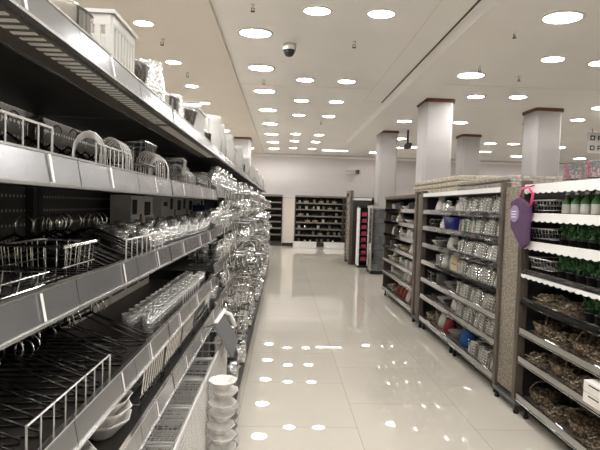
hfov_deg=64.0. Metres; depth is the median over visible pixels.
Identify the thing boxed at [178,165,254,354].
shelving
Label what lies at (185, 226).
tumbler
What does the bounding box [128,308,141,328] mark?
tumbler
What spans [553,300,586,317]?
bunch
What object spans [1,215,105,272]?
clothes hanger
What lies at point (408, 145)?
security camera
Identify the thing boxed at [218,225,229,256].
whisk
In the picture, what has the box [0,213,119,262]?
clothes hanger
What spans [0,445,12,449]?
clothes hanger
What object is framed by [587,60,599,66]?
recessed light
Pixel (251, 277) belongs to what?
strainer
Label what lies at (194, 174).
plate rack
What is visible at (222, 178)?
glass jar
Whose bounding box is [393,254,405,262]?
wicker basket
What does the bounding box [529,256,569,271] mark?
wire basket
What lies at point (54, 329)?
clothes hanger
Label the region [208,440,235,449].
bowl
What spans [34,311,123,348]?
clothes hanger
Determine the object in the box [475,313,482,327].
pack
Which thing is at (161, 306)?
tumbler
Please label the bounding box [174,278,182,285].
tumbler
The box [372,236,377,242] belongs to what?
canister
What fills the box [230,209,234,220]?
tumbler
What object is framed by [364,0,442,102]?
trim
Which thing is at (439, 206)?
pouch
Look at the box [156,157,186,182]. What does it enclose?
wire basket
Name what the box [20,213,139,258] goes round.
clothes hanger
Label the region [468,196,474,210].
pack
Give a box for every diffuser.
[134,21,152,25]
[167,61,179,63]
[240,30,269,36]
[249,66,272,70]
[255,90,273,92]
[297,79,312,81]
[304,7,329,14]
[338,80,353,82]
[369,11,393,17]
[458,73,482,77]
[510,96,525,98]
[542,57,563,61]
[544,13,581,22]
[589,62,599,65]
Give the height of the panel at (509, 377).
1.740 m
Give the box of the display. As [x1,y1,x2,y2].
[344,190,371,264]
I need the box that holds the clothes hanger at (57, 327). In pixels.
[0,314,122,362]
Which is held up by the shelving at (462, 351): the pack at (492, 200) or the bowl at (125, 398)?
the pack at (492, 200)
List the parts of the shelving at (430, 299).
price rail, price rail, price rail, price rail, price rail, price rail, price rail, shelf, shelf, panel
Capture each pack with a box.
[456,280,463,293]
[457,238,473,250]
[457,301,462,315]
[458,281,467,293]
[459,303,464,316]
[461,196,482,210]
[461,216,482,230]
[461,239,488,251]
[461,260,469,273]
[461,283,471,295]
[463,239,474,252]
[463,261,471,274]
[463,284,470,296]
[465,261,479,274]
[465,284,474,298]
[465,306,471,319]
[466,218,492,231]
[466,239,482,253]
[466,308,473,321]
[467,262,473,275]
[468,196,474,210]
[468,285,476,299]
[468,340,484,352]
[469,263,478,276]
[470,241,477,254]
[470,287,481,301]
[470,340,484,354]
[471,218,497,231]
[471,264,482,277]
[471,311,476,324]
[472,241,486,254]
[472,340,488,355]
[473,289,483,302]
[473,311,478,325]
[474,199,480,210]
[474,219,491,232]
[474,265,486,277]
[474,343,489,358]
[475,241,495,255]
[475,265,484,278]
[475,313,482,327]
[476,242,482,255]
[477,289,488,304]
[477,344,491,359]
[478,196,496,210]
[478,218,495,232]
[478,265,486,279]
[479,242,496,256]
[479,345,492,362]
[480,266,495,280]
[480,291,491,305]
[480,315,487,331]
[481,196,493,210]
[481,218,488,233]
[482,241,495,257]
[482,350,491,363]
[483,218,496,233]
[483,268,491,281]
[484,196,491,210]
[484,243,492,257]
[484,292,494,308]
[484,349,492,366]
[485,268,493,282]
[485,319,491,333]
[486,218,493,233]
[486,242,496,258]
[487,294,495,309]
[487,353,492,367]
[488,218,495,234]
[488,268,496,283]
[488,320,494,335]
[489,196,500,211]
[489,243,497,259]
[489,355,492,370]
[490,218,498,234]
[490,270,496,285]
[490,295,495,311]
[491,322,494,337]
[492,196,499,211]
[492,245,497,259]
[493,220,498,235]
[494,246,497,260]
[497,197,500,211]
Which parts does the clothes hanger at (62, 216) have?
frame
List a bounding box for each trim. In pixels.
[251,153,584,166]
[252,84,599,90]
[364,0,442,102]
[381,0,480,102]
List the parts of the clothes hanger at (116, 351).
frame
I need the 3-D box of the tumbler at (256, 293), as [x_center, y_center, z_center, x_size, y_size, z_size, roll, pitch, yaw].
[-0.624,1.022,6.782,0.092,0.132,0.090,2,2,-6]
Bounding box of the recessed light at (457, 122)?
[453,121,467,123]
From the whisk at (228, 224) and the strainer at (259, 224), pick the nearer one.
the whisk at (228, 224)
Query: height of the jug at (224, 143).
0.251 m
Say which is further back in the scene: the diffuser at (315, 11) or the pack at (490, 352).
the diffuser at (315, 11)
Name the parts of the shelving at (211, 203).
panel, shelf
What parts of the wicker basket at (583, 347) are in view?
handle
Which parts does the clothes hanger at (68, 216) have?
frame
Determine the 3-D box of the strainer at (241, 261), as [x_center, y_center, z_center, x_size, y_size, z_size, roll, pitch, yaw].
[-0.504,0.316,3.927,0.124,0.159,0.102,1,2,-22]
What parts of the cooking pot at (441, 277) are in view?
lid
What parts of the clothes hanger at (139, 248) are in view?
frame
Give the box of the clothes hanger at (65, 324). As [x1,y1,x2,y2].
[10,311,126,353]
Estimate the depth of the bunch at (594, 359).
2.77 m
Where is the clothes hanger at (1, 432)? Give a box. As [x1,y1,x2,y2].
[0,431,19,446]
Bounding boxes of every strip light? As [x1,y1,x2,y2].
[182,102,201,105]
[322,149,347,151]
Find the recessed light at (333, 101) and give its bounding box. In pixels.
[328,100,343,103]
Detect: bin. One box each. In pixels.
[169,330,226,449]
[442,216,473,229]
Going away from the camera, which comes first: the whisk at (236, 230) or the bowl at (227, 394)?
the bowl at (227, 394)
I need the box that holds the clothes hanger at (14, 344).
[0,334,89,383]
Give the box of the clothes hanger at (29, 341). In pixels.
[0,339,93,396]
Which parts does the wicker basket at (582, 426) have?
handle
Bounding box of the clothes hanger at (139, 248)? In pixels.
[34,212,145,256]
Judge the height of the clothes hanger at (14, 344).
0.161 m
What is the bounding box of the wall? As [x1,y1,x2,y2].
[251,153,598,243]
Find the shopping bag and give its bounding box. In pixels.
[510,185,534,248]
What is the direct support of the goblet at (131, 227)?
on the shelving at (50, 65)
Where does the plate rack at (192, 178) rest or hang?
on the shelving at (182, 137)
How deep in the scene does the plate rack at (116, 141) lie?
1.46 m
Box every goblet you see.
[93,221,105,248]
[122,224,135,253]
[134,219,142,223]
[136,227,148,253]
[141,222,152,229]
[145,219,154,223]
[155,222,166,230]
[169,221,179,229]
[181,220,189,228]
[189,218,197,223]
[209,166,220,173]
[234,344,242,367]
[250,306,253,322]
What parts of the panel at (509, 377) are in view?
plate, infill panel, panel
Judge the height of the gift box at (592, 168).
0.102 m
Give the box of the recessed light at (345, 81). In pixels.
[337,79,355,83]
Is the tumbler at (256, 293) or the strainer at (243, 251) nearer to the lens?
the strainer at (243, 251)
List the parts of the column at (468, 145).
trim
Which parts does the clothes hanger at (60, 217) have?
frame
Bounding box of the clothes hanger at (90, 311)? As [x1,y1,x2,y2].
[37,299,145,341]
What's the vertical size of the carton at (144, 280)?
0.176 m
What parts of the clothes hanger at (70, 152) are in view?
frame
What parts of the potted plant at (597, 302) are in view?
pot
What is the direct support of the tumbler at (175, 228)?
on the shelving at (182, 137)
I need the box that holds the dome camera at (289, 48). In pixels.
[282,42,295,56]
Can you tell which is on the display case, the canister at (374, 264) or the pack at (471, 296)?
the canister at (374, 264)
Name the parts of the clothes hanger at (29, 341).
frame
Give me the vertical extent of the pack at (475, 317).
0.173 m
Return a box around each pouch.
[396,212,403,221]
[396,283,402,294]
[399,286,405,297]
[402,287,408,299]
[403,272,407,280]
[406,227,412,238]
[406,290,410,302]
[407,274,411,282]
[409,244,412,253]
[435,197,445,209]
[438,312,446,328]
[440,215,449,227]
[442,254,450,266]
[443,316,456,333]
[447,235,458,248]
[451,298,457,310]
[455,196,466,210]
[456,322,462,328]
[458,326,477,347]
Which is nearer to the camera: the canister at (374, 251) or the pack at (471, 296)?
the pack at (471, 296)
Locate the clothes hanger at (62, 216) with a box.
[0,214,117,267]
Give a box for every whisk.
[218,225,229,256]
[219,188,229,216]
[219,262,227,286]
[221,259,230,286]
[222,224,231,250]
[223,189,231,214]
[223,292,231,317]
[226,190,235,217]
[226,255,234,279]
[226,287,232,309]
[227,223,235,245]
[228,253,235,275]
[228,282,236,306]
[230,191,237,211]
[232,221,239,241]
[232,222,237,242]
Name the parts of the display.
patterned panel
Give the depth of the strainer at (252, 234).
4.72 m
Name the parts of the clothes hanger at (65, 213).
frame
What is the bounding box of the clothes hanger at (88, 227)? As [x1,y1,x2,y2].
[26,213,143,257]
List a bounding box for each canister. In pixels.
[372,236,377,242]
[372,249,376,255]
[372,262,376,269]
[373,210,378,216]
[373,223,377,229]
[377,262,381,269]
[378,236,382,243]
[378,249,382,256]
[379,210,383,217]
[379,223,383,230]
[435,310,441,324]
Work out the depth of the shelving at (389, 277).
7.83 m
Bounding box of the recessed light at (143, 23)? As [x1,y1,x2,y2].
[132,20,154,26]
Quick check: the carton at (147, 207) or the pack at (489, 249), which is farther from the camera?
the pack at (489, 249)
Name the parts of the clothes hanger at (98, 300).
frame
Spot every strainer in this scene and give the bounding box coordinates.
[232,193,248,214]
[232,283,246,304]
[233,314,246,333]
[234,254,245,272]
[235,194,246,213]
[235,222,247,242]
[235,250,246,270]
[235,308,248,329]
[236,252,248,269]
[236,275,249,294]
[236,278,249,297]
[238,222,248,240]
[238,223,249,241]
[238,303,248,318]
[240,194,251,210]
[240,273,250,285]
[241,221,251,236]
[242,301,251,315]
[243,246,253,261]
[243,269,252,285]
[244,244,254,258]
[245,195,253,209]
[247,221,254,235]
[250,283,255,295]
[253,197,258,209]
[253,218,258,231]
[257,217,263,229]
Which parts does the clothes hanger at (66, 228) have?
frame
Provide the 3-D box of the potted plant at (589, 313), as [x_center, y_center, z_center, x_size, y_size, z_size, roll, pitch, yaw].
[1.748,0.494,2.866,0.095,0.173,0.097,0,3,-41]
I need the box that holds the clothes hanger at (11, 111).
[1,110,25,145]
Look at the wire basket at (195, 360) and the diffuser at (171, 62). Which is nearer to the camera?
the wire basket at (195, 360)
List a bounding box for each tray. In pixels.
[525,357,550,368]
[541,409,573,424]
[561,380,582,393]
[582,442,599,449]
[587,359,599,365]
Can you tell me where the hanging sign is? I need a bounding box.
[586,129,599,152]
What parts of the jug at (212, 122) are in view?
handle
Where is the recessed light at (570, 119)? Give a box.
[569,119,585,120]
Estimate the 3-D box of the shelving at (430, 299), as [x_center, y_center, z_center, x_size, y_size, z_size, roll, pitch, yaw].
[2.092,0.494,5.547,1.105,1.705,1.070,2,2,-2]
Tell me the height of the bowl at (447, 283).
0.066 m
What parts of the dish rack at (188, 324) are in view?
frame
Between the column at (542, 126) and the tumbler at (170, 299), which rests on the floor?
the column at (542, 126)
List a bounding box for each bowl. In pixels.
[80,440,96,449]
[89,409,131,440]
[93,221,105,233]
[97,399,132,428]
[107,390,132,416]
[122,224,135,237]
[134,59,150,83]
[136,227,148,240]
[183,107,197,125]
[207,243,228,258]
[207,407,235,422]
[207,419,234,435]
[207,429,236,445]
[208,375,236,390]
[208,397,236,412]
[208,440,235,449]
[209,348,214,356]
[211,385,238,400]
[230,412,238,420]
[231,421,238,429]
[232,402,239,409]
[234,344,242,354]
[432,240,446,245]
[432,293,445,299]
[437,296,452,303]
[443,299,452,306]
[444,281,457,288]
[448,329,461,337]
[450,284,457,290]
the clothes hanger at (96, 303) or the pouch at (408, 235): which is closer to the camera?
the clothes hanger at (96, 303)
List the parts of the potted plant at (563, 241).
pot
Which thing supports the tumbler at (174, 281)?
on the shelving at (182, 137)
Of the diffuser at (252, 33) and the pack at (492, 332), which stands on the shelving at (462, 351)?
the pack at (492, 332)
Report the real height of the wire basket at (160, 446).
0.098 m
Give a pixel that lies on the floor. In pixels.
(334, 361)
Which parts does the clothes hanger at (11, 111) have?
frame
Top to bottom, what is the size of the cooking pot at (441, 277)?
0.162 m
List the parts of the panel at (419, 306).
infill panel, panel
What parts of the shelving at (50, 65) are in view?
panel, shelf guard, shelf, shelf, shelf guard, shelf, shelf, price rail, price rail, price rail, price rail, shelf guard, shelf, shelf guard, price rail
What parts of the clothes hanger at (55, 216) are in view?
frame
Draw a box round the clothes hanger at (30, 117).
[15,116,45,150]
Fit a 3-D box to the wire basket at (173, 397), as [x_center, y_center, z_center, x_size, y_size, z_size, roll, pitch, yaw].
[-0.574,0.984,2.443,0.207,0.098,0.290,2,2,-2]
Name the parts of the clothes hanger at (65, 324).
frame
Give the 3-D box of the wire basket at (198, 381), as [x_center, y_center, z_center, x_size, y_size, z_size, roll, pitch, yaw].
[-0.557,0.783,2.125,0.207,0.098,0.290,2,2,-2]
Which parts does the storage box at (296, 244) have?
lid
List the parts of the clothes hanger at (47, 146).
frame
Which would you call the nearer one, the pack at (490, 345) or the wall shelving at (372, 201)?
the pack at (490, 345)
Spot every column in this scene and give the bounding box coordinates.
[233,137,251,164]
[374,130,398,205]
[415,98,454,182]
[455,134,481,175]
[521,107,563,176]
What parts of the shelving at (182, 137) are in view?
panel, shelf, shelf, shelf, shelf, shelf, divider panel, shelf guard, price rail, price rail, price rail, price rail, price rail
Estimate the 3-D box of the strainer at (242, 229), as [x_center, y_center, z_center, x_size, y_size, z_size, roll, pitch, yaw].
[-0.474,0.061,4.052,0.121,0.156,0.100,3,3,36]
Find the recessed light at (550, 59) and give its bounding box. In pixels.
[540,56,565,62]
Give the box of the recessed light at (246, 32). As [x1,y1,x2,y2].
[237,28,272,37]
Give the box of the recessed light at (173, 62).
[165,60,181,64]
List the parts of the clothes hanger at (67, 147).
frame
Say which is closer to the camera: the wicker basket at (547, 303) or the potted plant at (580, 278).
the potted plant at (580, 278)
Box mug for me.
[436,254,442,263]
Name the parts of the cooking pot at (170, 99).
lid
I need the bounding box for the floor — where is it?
[234,244,570,449]
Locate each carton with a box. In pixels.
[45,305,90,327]
[91,295,109,314]
[109,287,124,303]
[110,195,142,222]
[125,280,137,295]
[138,275,148,287]
[142,196,152,221]
[145,195,168,218]
[169,196,175,217]
[176,197,181,215]
[182,197,187,215]
[188,198,192,215]
[193,198,199,204]
[193,205,207,210]
[450,249,465,270]
[583,379,599,399]
[583,390,599,410]
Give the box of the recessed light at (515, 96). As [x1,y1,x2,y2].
[508,95,527,98]
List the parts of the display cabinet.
panel, panel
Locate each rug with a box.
[413,187,457,193]
[414,175,502,186]
[414,181,464,190]
[457,175,575,186]
[457,182,541,190]
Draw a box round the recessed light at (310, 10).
[302,6,331,15]
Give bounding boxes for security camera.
[346,170,359,173]
[404,130,411,148]
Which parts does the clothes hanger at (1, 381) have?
frame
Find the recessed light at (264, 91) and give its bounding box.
[253,89,276,93]
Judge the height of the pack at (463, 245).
0.175 m
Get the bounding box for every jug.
[136,59,164,99]
[173,94,183,117]
[205,114,222,153]
[220,123,226,156]
[225,134,234,163]
[234,145,243,171]
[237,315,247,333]
[243,155,249,176]
[250,165,255,181]
[255,169,258,182]
[259,175,262,186]
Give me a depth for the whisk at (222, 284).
3.30 m
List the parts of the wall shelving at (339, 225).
panel, price rail, price rail, price rail, price rail, price rail, price rail, panel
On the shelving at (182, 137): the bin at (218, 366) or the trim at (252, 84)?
the bin at (218, 366)
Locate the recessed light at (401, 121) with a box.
[396,120,412,122]
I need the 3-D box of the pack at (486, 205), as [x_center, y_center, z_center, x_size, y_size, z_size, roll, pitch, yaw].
[1.833,-0.174,4.298,0.369,0.162,0.061,2,2,-1]
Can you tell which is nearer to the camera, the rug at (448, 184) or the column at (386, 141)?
the rug at (448, 184)
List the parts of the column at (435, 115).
trim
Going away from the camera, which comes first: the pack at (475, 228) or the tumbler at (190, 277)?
the tumbler at (190, 277)
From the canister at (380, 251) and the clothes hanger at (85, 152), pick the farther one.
the canister at (380, 251)
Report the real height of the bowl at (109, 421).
0.057 m
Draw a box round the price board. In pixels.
[205,309,238,357]
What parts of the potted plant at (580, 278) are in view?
pot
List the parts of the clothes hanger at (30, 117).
frame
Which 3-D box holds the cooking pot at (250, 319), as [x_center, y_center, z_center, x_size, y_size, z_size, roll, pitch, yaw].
[-0.630,1.072,5.410,0.202,0.140,0.179,4,3,44]
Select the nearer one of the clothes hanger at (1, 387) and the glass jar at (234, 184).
the clothes hanger at (1, 387)
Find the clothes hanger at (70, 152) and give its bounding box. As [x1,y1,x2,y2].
[67,132,88,160]
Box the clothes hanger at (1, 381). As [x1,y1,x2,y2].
[0,361,66,410]
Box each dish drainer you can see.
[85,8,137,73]
[182,105,206,135]
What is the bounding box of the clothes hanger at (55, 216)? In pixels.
[0,214,111,269]
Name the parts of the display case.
pane, post, frame, panel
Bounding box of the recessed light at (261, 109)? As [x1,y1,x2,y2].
[258,108,277,111]
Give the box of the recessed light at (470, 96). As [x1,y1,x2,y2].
[466,95,485,98]
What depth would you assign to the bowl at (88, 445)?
1.20 m
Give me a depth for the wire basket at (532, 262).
3.35 m
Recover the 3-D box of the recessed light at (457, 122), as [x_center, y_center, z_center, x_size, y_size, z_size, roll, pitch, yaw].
[3.626,-2.313,10.850,0.344,0.011,0.275,2,2,-2]
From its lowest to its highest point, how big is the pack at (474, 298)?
0.161 m
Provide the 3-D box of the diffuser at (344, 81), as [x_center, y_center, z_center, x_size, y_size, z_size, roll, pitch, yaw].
[0.739,-2.276,7.625,0.262,0.001,0.199,2,2,-2]
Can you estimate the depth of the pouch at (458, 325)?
5.54 m
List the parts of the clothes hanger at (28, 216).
frame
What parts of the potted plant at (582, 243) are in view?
pot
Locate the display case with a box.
[366,206,384,274]
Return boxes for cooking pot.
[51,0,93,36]
[150,83,179,112]
[205,130,211,141]
[227,357,239,374]
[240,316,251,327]
[390,239,400,247]
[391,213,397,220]
[393,226,401,235]
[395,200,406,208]
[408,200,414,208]
[437,273,452,285]
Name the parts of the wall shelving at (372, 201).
panel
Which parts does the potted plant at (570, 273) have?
pot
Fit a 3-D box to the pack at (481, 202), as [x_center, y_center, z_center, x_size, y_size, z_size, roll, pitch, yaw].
[1.823,-0.183,4.398,0.369,0.173,0.066,2,2,0]
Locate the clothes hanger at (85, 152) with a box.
[76,138,98,162]
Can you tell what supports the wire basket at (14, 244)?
on the shelving at (50, 65)
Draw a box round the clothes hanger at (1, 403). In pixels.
[0,402,42,427]
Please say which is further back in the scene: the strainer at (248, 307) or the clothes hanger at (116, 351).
the strainer at (248, 307)
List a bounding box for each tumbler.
[100,224,115,246]
[110,229,128,254]
[122,312,135,333]
[127,230,141,251]
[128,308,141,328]
[134,304,146,323]
[140,300,151,312]
[142,313,155,334]
[143,230,160,250]
[146,297,156,307]
[148,308,160,328]
[150,228,166,246]
[151,293,161,304]
[153,304,165,323]
[155,291,165,300]
[158,301,169,319]
[159,288,168,297]
[160,225,172,244]
[162,297,173,315]
[163,285,172,293]
[167,283,176,290]
[167,294,177,311]
[168,225,177,242]
[171,280,179,287]
[171,291,180,307]
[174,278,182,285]
[175,288,184,303]
[177,226,182,240]
[178,286,187,300]
[180,224,187,239]
[181,283,190,297]
[184,281,193,294]
[187,225,192,237]
[190,224,197,235]
[190,277,198,289]
[191,211,202,217]
[192,174,203,186]
[193,223,202,234]
[193,275,200,287]
[195,273,202,285]
[197,271,204,283]
[198,245,208,261]
[203,222,206,231]
[205,210,218,229]
[205,219,209,230]
[205,272,214,280]
[206,172,219,189]
[210,284,216,304]
[211,243,222,261]
[217,210,220,224]
[217,270,227,287]
[227,364,238,384]
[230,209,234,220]
[254,292,258,301]
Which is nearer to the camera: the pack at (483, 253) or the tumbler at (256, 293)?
the pack at (483, 253)
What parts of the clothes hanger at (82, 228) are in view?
frame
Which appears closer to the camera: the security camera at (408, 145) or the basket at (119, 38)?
the basket at (119, 38)
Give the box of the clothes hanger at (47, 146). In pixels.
[46,125,67,155]
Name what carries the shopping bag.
hanging from the panel at (509, 377)
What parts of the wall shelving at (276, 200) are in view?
panel, panel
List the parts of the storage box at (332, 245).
lid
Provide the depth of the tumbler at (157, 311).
1.89 m
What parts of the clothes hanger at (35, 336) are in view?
frame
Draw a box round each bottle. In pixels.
[562,192,571,213]
[570,191,581,213]
[580,191,591,213]
[591,191,599,214]
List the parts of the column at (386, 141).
trim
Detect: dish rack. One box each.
[129,349,163,412]
[150,327,181,377]
[166,312,194,353]
[182,300,204,334]
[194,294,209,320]
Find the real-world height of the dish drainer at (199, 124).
0.179 m
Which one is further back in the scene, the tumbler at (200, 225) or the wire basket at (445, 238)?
the wire basket at (445, 238)
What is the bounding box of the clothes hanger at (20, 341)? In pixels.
[0,340,86,403]
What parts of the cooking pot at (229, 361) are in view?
lid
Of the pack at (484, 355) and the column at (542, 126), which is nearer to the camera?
the pack at (484, 355)
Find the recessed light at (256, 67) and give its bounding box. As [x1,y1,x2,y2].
[247,64,274,71]
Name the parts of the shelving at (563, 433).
price rail, price rail, price rail, shelf, price rail, scalloped trim, price rail, scalloped trim, scalloped trim, price rail, shelf, scalloped trim, price rail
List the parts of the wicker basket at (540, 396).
handle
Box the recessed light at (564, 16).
[540,10,585,24]
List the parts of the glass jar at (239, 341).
lid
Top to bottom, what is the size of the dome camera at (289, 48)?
0.153 m
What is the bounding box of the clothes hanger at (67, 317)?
[0,316,120,367]
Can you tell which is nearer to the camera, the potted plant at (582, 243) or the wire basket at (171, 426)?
the wire basket at (171, 426)
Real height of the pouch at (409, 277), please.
0.174 m
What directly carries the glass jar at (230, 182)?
on the shelving at (170, 271)
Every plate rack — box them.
[72,130,104,163]
[97,137,131,169]
[136,151,164,177]
[148,157,168,178]
[170,164,190,183]
[176,171,195,184]
[191,174,209,187]
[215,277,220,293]
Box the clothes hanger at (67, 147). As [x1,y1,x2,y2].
[58,129,84,159]
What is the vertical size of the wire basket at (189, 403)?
0.098 m
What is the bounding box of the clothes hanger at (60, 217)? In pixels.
[0,213,113,265]
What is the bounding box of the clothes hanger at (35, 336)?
[0,335,98,390]
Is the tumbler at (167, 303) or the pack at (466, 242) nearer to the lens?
the tumbler at (167, 303)
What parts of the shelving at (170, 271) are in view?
panel, shelf, shelf, shelf, shelf, price rail, price rail, price rail, price rail, price rail, price rail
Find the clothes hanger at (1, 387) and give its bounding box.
[0,386,63,419]
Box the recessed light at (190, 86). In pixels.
[184,85,198,87]
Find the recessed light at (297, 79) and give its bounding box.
[295,78,314,81]
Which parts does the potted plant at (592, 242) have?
pot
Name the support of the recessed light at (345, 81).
in the ceiling at (324, 53)
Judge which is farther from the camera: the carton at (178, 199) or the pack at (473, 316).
the pack at (473, 316)
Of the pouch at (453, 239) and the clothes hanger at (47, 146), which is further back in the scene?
the pouch at (453, 239)
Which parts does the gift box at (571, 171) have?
lid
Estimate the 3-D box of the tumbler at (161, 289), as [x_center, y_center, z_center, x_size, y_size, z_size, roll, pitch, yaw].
[-0.667,0.349,2.357,0.051,0.073,0.050,2,2,-2]
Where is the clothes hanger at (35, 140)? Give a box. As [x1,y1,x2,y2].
[26,120,50,151]
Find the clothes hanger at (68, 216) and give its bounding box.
[0,213,120,263]
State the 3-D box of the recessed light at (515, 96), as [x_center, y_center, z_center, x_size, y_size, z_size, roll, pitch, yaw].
[3.766,-2.208,8.296,0.322,0.010,0.258,2,2,-2]
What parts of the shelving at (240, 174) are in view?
panel, shelf, price rail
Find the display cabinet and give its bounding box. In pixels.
[355,206,367,267]
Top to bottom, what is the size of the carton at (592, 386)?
0.060 m
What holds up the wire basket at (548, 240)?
on the shelving at (563, 433)
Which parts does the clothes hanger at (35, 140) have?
frame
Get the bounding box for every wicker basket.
[391,281,397,292]
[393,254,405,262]
[397,213,410,222]
[399,242,410,250]
[403,243,411,252]
[426,307,436,321]
[529,381,561,407]
[533,300,570,307]
[533,316,565,337]
[545,338,573,348]
[549,358,583,379]
[554,308,584,317]
[561,392,579,407]
[562,322,583,336]
[567,407,599,439]
[571,331,599,358]
[579,404,599,419]
[583,332,599,339]
[584,370,595,376]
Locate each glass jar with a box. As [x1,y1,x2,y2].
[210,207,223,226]
[214,172,224,192]
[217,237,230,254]
[224,174,228,191]
[228,176,231,190]
[232,178,235,191]
[232,343,244,363]
[237,182,242,192]
[237,340,245,357]
[439,253,445,264]
[446,200,453,209]
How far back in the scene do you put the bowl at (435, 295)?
5.76 m
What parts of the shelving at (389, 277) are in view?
price rail, price rail, panel, price rail, price rail, price rail, shelf, price rail, price rail, shelf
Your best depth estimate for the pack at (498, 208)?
4.02 m
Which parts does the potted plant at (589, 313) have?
pot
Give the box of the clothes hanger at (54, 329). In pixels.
[0,325,108,372]
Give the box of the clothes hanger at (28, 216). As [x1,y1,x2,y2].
[0,215,92,274]
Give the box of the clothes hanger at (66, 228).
[1,213,128,260]
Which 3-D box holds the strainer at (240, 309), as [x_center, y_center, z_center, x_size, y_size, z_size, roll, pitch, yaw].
[-0.507,0.817,4.184,0.141,0.182,0.116,3,3,25]
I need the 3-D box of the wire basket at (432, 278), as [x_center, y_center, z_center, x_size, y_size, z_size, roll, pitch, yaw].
[1.674,0.621,5.864,0.206,0.110,0.264,2,2,2]
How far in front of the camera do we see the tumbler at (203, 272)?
2.97 m
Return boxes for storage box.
[293,241,316,247]
[323,242,344,248]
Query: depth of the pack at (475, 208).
4.50 m
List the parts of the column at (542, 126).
trim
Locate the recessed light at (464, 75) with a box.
[456,72,485,78]
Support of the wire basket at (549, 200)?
on the wire basket at (543, 210)
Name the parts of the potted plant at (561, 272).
pot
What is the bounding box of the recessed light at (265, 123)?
[261,122,277,124]
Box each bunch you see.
[525,351,561,368]
[533,293,572,307]
[540,402,581,424]
[544,330,585,348]
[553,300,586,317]
[561,373,598,393]
[582,434,599,449]
[587,351,599,365]
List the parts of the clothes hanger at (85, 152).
frame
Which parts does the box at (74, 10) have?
lid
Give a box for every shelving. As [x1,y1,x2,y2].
[0,0,175,449]
[37,109,218,449]
[138,148,246,400]
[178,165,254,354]
[204,174,259,321]
[218,180,262,300]
[228,184,265,286]
[259,194,282,245]
[294,195,343,246]
[342,197,373,247]
[382,194,459,319]
[419,191,497,352]
[448,187,565,392]
[515,178,599,449]
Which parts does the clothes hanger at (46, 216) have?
frame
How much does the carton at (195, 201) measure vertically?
0.228 m
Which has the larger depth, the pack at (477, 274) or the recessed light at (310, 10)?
the recessed light at (310, 10)
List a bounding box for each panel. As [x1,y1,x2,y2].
[282,197,294,245]
[346,0,556,144]
[410,191,458,327]
[492,180,581,413]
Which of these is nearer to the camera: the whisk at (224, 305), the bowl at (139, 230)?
the bowl at (139, 230)
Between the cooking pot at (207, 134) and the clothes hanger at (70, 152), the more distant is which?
the cooking pot at (207, 134)
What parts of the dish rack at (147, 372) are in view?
frame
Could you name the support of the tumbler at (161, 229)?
on the shelving at (182, 137)
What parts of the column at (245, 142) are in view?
trim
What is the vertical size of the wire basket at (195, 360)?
0.098 m
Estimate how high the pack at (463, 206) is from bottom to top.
0.173 m
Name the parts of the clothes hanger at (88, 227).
frame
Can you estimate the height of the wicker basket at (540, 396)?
0.165 m
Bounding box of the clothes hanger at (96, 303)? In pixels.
[34,302,141,345]
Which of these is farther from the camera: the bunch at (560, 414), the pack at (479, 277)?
the pack at (479, 277)
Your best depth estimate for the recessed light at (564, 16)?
4.87 m
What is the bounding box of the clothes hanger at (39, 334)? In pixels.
[0,331,93,377]
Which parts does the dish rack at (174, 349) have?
frame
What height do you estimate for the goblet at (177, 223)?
0.110 m
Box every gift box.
[563,164,582,179]
[584,160,599,177]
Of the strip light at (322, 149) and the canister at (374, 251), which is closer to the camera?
the canister at (374, 251)
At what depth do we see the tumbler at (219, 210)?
3.31 m
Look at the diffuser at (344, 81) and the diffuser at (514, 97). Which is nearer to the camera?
the diffuser at (344, 81)
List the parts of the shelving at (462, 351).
price rail, price rail, price rail, price rail, price rail, price rail, price rail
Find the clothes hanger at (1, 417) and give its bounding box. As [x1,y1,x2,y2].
[0,416,39,438]
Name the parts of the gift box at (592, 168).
lid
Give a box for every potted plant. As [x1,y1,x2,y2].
[556,255,569,278]
[558,223,573,245]
[564,256,580,281]
[566,223,581,246]
[567,291,577,301]
[574,258,591,284]
[575,294,585,302]
[576,224,590,248]
[582,296,598,322]
[584,260,599,286]
[586,224,599,249]
[594,299,599,325]
[595,262,599,287]
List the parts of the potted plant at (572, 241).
pot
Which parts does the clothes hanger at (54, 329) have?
frame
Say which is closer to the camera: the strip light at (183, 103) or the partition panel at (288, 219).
the strip light at (183, 103)
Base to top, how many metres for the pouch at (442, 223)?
0.174 m
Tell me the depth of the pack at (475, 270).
4.47 m
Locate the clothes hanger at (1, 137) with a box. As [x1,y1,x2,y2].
[0,107,7,141]
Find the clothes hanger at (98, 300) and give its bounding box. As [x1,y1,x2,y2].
[35,300,147,338]
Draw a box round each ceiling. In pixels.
[74,0,263,153]
[210,0,599,163]
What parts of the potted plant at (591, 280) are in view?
pot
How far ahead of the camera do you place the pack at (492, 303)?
4.11 m
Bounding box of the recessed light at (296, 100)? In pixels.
[293,99,308,101]
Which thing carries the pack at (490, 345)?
on the shelving at (462, 351)
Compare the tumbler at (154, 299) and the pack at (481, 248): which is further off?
the pack at (481, 248)
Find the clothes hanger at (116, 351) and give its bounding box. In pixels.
[0,316,121,357]
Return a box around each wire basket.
[0,238,96,287]
[0,270,49,300]
[108,139,156,174]
[142,445,173,449]
[143,407,190,449]
[146,402,200,449]
[150,426,198,449]
[151,433,189,449]
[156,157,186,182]
[156,379,202,425]
[160,397,205,437]
[161,418,191,449]
[164,381,202,417]
[173,358,212,396]
[176,382,201,411]
[177,360,211,392]
[181,171,207,186]
[186,342,219,373]
[187,249,222,266]
[427,270,443,281]
[429,219,441,227]
[436,237,449,247]
[528,261,565,275]
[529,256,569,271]
[531,227,564,240]
[531,232,572,244]
[532,205,561,212]
[533,199,562,210]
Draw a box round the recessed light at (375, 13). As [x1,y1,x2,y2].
[366,9,395,18]

